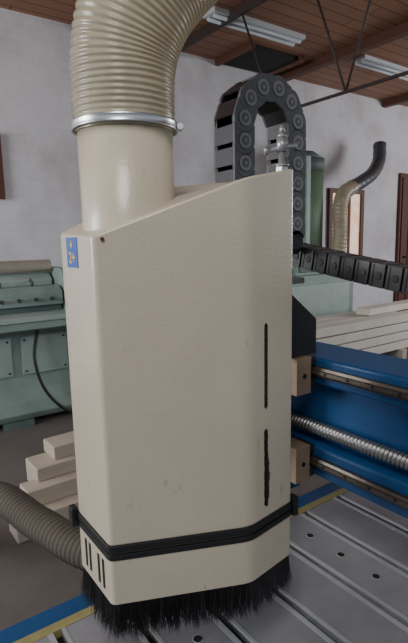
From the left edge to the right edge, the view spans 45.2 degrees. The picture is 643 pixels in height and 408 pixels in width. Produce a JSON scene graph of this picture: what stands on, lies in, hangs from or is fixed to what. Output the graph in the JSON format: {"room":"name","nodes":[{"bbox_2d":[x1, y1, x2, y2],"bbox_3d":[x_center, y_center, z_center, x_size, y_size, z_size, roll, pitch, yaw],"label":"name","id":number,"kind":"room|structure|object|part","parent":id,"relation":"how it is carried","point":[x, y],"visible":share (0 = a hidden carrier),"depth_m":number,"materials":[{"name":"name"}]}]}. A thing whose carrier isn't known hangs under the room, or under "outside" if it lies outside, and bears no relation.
{"room":"woodworking shop","nodes":[
{"label":"woodworking shop","id":0,"kind":"room"},
{"bbox_2d":[0,481,82,570],"bbox_3d":[-0.947,0.861,2.076,2.441,0.696,0.305,6,12,36],"label":"hose","id":1,"kind":"object","parent":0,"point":[53,532],"visible":0.48,"depth_m":1.56,"materials":[{"name":"beige plastic"}]},
{"bbox_2d":[0,8,407,310],"bbox_3d":[-0.663,-1.296,5.923,14.000,3.770,0.200,-8,11,-35],"label":"wall","id":2,"kind":"structure","parent":0,"point":[39,147],"depth_m":5.33,"materials":[{"name":"paint"}]},
{"bbox_2d":[0,138,5,198],"bbox_3d":[-2.320,-1.465,4.539,0.860,0.620,0.049,-8,11,-35],"label":"window","id":3,"kind":"structure","parent":2,"relation":"in","point":[2,187],"depth_m":4.78,"materials":[{"name":"brown wood"}]},
{"bbox_2d":[215,41,303,73],"bbox_3d":[0.681,-3.219,6.047,0.850,0.069,0.690,-8,11,-35],"label":"vent","id":4,"kind":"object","parent":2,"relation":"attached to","point":[271,61],"depth_m":5.99,"materials":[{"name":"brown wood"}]},
{"bbox_2d":[277,21,407,81],"bbox_3d":[3.414,-2.832,3.427,0.100,0.099,8.199,-8,11,-35],"label":"beam","id":5,"kind":"structure","parent":2,"relation":"attached to","point":[397,32],"depth_m":5.74,"materials":[{"name":"brown wood"}]},
{"bbox_2d":[326,188,364,255],"bbox_3d":[2.275,-1.548,7.863,0.850,1.120,0.049,-8,11,-35],"label":"window","id":6,"kind":"structure","parent":2,"relation":"in","point":[355,215],"depth_m":7.97,"materials":[{"name":"brown wood"}]},
{"bbox_2d":[382,94,407,107],"bbox_3d":[5.363,-3.098,4.802,0.100,0.099,8.199,-8,11,-35],"label":"beam","id":7,"kind":"structure","parent":2,"relation":"attached to","point":[401,99],"depth_m":7.88,"materials":[{"name":"brown wood"}]},
{"bbox_2d":[393,173,407,311],"bbox_3d":[4.010,-1.348,9.108,1.350,2.650,0.119,-8,11,-35],"label":"door","id":8,"kind":"structure","parent":2,"relation":"in","point":[401,252],"depth_m":8.71,"materials":[{"name":"brown wood"}]},
{"bbox_2d":[0,0,407,106],"bbox_3d":[1.689,-2.716,2.317,14.000,0.100,8.400,-8,11,-35],"label":"ceiling","id":9,"kind":"structure","parent":0,"point":[344,19],"depth_m":5.29,"materials":[{"name":"brown wood"}]},
{"bbox_2d":[203,6,305,46],"bbox_3d":[0.553,-3.059,5.125,1.250,0.080,0.200,-8,11,-35],"label":"lamp","id":10,"kind":"object","parent":9,"relation":"attached to","point":[256,27],"visible":0.99,"depth_m":5.07,"materials":[{"name":"white metal"}]},
{"bbox_2d":[181,0,407,106],"bbox_3d":[1.190,-2.308,3.626,0.040,1.102,5.390,-8,11,-35],"label":"roof truss","id":11,"kind":"object","parent":9,"relation":"attached to","point":[246,6],"visible":0.69,"depth_m":4.45,"materials":[{"name":"metal"}]},
{"bbox_2d":[351,54,407,80],"bbox_3d":[2.420,-3.314,6.443,1.250,0.080,0.200,-8,11,-35],"label":"lamp","id":12,"kind":"object","parent":9,"relation":"attached to","point":[365,61],"visible":1,"depth_m":6.27,"materials":[{"name":"white metal"}]},
{"bbox_2d":[0,347,407,630],"bbox_3d":[1.769,1.103,2.942,14.000,0.100,8.400,-8,11,-35],"label":"floor","id":13,"kind":"structure","parent":0,"point":[33,581],"depth_m":2.44,"materials":[{"name":"concrete"}]},
{"bbox_2d":[0,259,71,431],"bbox_3d":[-1.830,0.190,4.288,3.100,1.414,1.020,-8,11,-35],"label":"machine","id":14,"kind":"object","parent":13,"relation":"on","point":[34,356],"visible":0.62,"depth_m":4.23,"materials":[{"name":"teal paint"}]},
{"bbox_3d":[-2.196,0.383,3.726,1.420,0.330,0.020,-8,11,-35],"label":"panel","id":15,"kind":"part","parent":14,"relation":"part of","materials":[{"name":"metal"}]},
{"bbox_3d":[-1.392,0.274,4.294,0.400,0.330,0.020,-8,11,-35],"label":"panel","id":16,"kind":"part","parent":14,"relation":"part of","materials":[{"name":"metal"}]},
{"bbox_3d":[-1.356,0.118,4.684,0.100,1.270,0.880,-8,11,-35],"label":"frame","id":17,"kind":"part","parent":14,"relation":"part of","materials":[{"name":"teal paint"}]},
{"bbox_2d":[9,493,78,543],"bbox_3d":[-0.329,1.002,3.146,1.750,0.120,0.160,-8,12,-37],"label":"timber","id":18,"kind":"object","parent":13,"relation":"on","point":[60,506],"visible":0.22,"depth_m":2.72,"materials":[{"name":"brown wood"}]},
{"bbox_2d":[20,471,77,504],"bbox_3d":[-0.306,0.871,3.255,1.760,0.099,0.140,-8,12,-37],"label":"timber","id":19,"kind":"object","parent":18,"relation":"on","point":[52,489],"visible":0.14,"depth_m":2.77,"materials":[{"name":"brown wood"}]},
{"bbox_2d":[25,452,75,481],"bbox_3d":[-0.340,0.765,3.352,1.680,0.079,0.200,-8,12,-37],"label":"timber","id":20,"kind":"object","parent":19,"relation":"on","point":[42,467],"visible":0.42,"depth_m":2.85,"materials":[{"name":"brown wood"}]},
{"bbox_2d":[43,431,74,459],"bbox_3d":[-0.319,0.674,3.409,1.560,0.079,0.170,-8,12,-38],"label":"timber","id":21,"kind":"object","parent":20,"relation":"on","point":[62,445],"visible":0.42,"depth_m":2.93,"materials":[{"name":"brown wood"}]},
{"bbox_2d":[0,482,407,642],"bbox_3d":[0.528,1.091,0.387,2.700,0.801,2.145,-8,11,-35],"label":"table","id":22,"kind":"object","parent":13,"relation":"on","point":[348,556],"visible":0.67,"depth_m":1.03,"materials":[{"name":"metal"}]},
{"bbox_2d":[290,341,407,518],"bbox_3d":[0.656,0.267,0.747,0.238,0.700,1.870,-8,11,-35],"label":"gantry beam","id":23,"kind":"structure","parent":22,"relation":"on","point":[355,416],"depth_m":1.05,"materials":[{"name":"blue metal"}]},
{"bbox_2d":[263,125,315,483],"bbox_3d":[0.125,-0.022,1.076,0.216,0.790,0.206,3,10,25],"label":"carriage","id":24,"kind":"object","parent":23,"relation":"on","point":[303,321],"visible":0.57,"depth_m":1.09,"materials":[{"name":"metal"}]},
{"bbox_2d":[61,123,297,641],"bbox_3d":[-0.039,0.093,0.859,0.374,0.830,0.294,-8,11,-35],"label":"hood","id":25,"kind":"object","parent":24,"relation":"attached to","point":[178,299],"visible":1,"depth_m":0.76,"materials":[{"name":"beige paint"}]},
{"bbox_2d":[69,0,217,136],"bbox_3d":[-0.010,-0.512,0.729,0.392,0.443,0.174,-2,9,-5],"label":"hose","id":26,"kind":"object","parent":25,"relation":"attached to","point":[124,54],"visible":0.9,"depth_m":0.68,"materials":[{"name":"beige plastic"}]},
{"bbox_2d":[71,111,182,135],"bbox_3d":[-0.122,-0.299,0.761,0.163,0.012,0.163,-8,11,-35],"label":"clamp","id":27,"kind":"object","parent":26,"relation":"attached to","point":[112,115],"visible":0.59,"depth_m":0.69,"materials":[{"name":"metal"}]},
{"bbox_2d":[213,73,305,253],"bbox_3d":[0.135,-0.352,1.156,0.222,0.414,0.083,-8,11,-35],"label":"chain","id":28,"kind":"object","parent":24,"relation":"attached to","point":[270,96],"visible":0.63,"depth_m":1.11,"materials":[{"name":"black plastic"}]},
{"bbox_3d":[0.145,-0.094,1.050,0.140,0.031,0.060,-8,11,-35],"label":"mounting plate","id":29,"kind":"part","parent":24,"relation":"part of","materials":[{"name":"metal"}]},
{"bbox_3d":[0.210,0.261,1.498,0.100,0.488,0.140,-8,11,-35],"label":"gantry post","id":30,"kind":"part","parent":23,"relation":"part of","materials":[{"name":"blue metal"}]},
{"bbox_2d":[292,242,407,293],"bbox_3d":[0.471,-0.084,0.974,0.070,0.193,1.013,-8,11,-35],"label":"chain","id":31,"kind":"object","parent":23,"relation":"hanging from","point":[374,272],"visible":0.77,"depth_m":1.11,"materials":[{"name":"plastic"}]},
{"bbox_3d":[0.569,0.388,0.701,0.016,0.022,1.830,-8,11,-35],"label":"linear rail","id":32,"kind":"part","parent":23,"relation":"part of","materials":[{"name":"metal"}]},
{"bbox_3d":[0.565,0.176,0.666,0.016,0.022,1.830,-8,11,-35],"label":"linear rail","id":33,"kind":"part","parent":23,"relation":"part of","materials":[{"name":"metal"}]},
{"bbox_2d":[292,141,385,316],"bbox_3d":[1.753,-1.125,7.010,2.531,2.981,0.789,-8,11,-35],"label":"machine","id":34,"kind":"object","parent":13,"relation":"on","point":[320,294],"visible":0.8,"depth_m":6.63,"materials":[{"name":"teal paint"}]},
{"bbox_3d":[1.339,-1.372,6.413,0.070,1.520,0.070,-8,11,-35],"label":"column post","id":35,"kind":"part","parent":34,"relation":"part of","materials":[{"name":"green metal"}]},
{"bbox_2d":[381,348,406,358],"bbox_3d":[2.373,0.380,6.571,0.100,0.129,0.700,-8,11,-35],"label":"bearer","id":36,"kind":"object","parent":13,"relation":"on","point":[400,353],"visible":0.34,"depth_m":6.31,"materials":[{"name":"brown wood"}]},
{"bbox_3d":[1.735,0.351,6.110,2.100,0.100,0.190,-8,11,-35],"label":"board","id":37,"kind":"object","parent":36,"relation":"on","visible":0},
{"bbox_3d":[1.906,0.214,6.214,2.100,0.100,0.190,-8,11,-35],"label":"board","id":38,"kind":"object","parent":37,"relation":"on","visible":0},
{"bbox_3d":[1.726,0.125,6.070,2.100,0.100,0.190,-8,11,-35],"label":"board","id":39,"kind":"object","parent":38,"relation":"on","visible":0},
{"bbox_2d":[316,311,396,324],"bbox_3d":[1.672,0.019,6.015,2.100,0.100,0.190,-8,11,-35],"label":"board","id":40,"kind":"object","parent":39,"relation":"on","point":[357,316],"visible":0.16,"depth_m":6.03,"materials":[{"name":"white wood"}]},
{"bbox_2d":[356,299,407,315],"bbox_3d":[2.564,-0.204,6.623,1.400,0.085,0.200,-8,12,-37],"label":"board","id":41,"kind":"object","parent":40,"relation":"on","point":[376,309],"visible":1,"depth_m":6.35,"materials":[{"name":"white wood"}]},
{"bbox_3d":[1.236,0.535,5.769,0.100,0.129,0.700,-8,11,-35],"label":"bearer","id":42,"kind":"object","parent":13,"relation":"on","visible":0},
{"bbox_2d":[360,338,407,353],"bbox_3d":[2.022,0.354,6.058,2.100,0.100,0.190,-8,11,-35],"label":"board","id":43,"kind":"object","parent":42,"relation":"on","point":[400,344],"visible":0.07,"depth_m":6.15,"materials":[{"name":"white wood"}]},
{"bbox_2d":[337,330,407,349],"bbox_3d":[1.888,0.259,5.946,2.100,0.100,0.190,-8,11,-35],"label":"board","id":44,"kind":"object","parent":43,"relation":"on","point":[383,339],"visible":0.29,"depth_m":5.99,"materials":[{"name":"white wood"}]},
{"bbox_2d":[316,321,407,344],"bbox_3d":[1.814,0.155,5.877,2.100,0.100,0.190,-8,11,-35],"label":"board","id":45,"kind":"object","parent":44,"relation":"on","point":[383,330],"visible":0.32,"depth_m":5.82,"materials":[{"name":"white wood"}]},
{"bbox_2d":[316,310,407,338],"bbox_3d":[1.952,0.022,5.957,2.100,0.100,0.190,-8,11,-35],"label":"board","id":46,"kind":"object","parent":45,"relation":"on","point":[336,328],"visible":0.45,"depth_m":5.80,"materials":[{"name":"white wood"}]},
{"bbox_3d":[1.790,0.302,6.404,2.100,0.100,0.190,-8,11,-35],"label":"board","id":47,"kind":"object","parent":42,"relation":"on","visible":0},
{"bbox_3d":[1.575,0.218,6.236,2.100,0.100,0.190,-8,11,-35],"label":"board","id":48,"kind":"object","parent":47,"relation":"on","visible":0},
{"bbox_3d":[1.726,0.083,6.325,2.100,0.100,0.190,-8,11,-35],"label":"board","id":49,"kind":"object","parent":48,"relation":"on","visible":0},
{"bbox_2d":[315,311,356,320],"bbox_3d":[1.754,-0.034,6.328,2.100,0.100,0.190,-8,11,-35],"label":"board","id":50,"kind":"object","parent":49,"relation":"on","point":[352,312],"visible":0.06,"depth_m":6.27,"materials":[{"name":"white wood"}]},
{"bbox_3d":[-0.350,0.963,3.387,1.700,0.120,0.140,-8,12,-37],"label":"timber","id":51,"kind":"object","parent":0,"visible":0},
{"bbox_2d":[26,470,33,480],"bbox_3d":[-0.435,0.845,3.432,1.560,0.099,0.140,-8,12,-37],"label":"timber","id":52,"kind":"object","parent":51,"relation":"on","point":[29,476],"visible":0.12,"depth_m":2.98,"materials":[{"name":"brown wood"}]}
]}

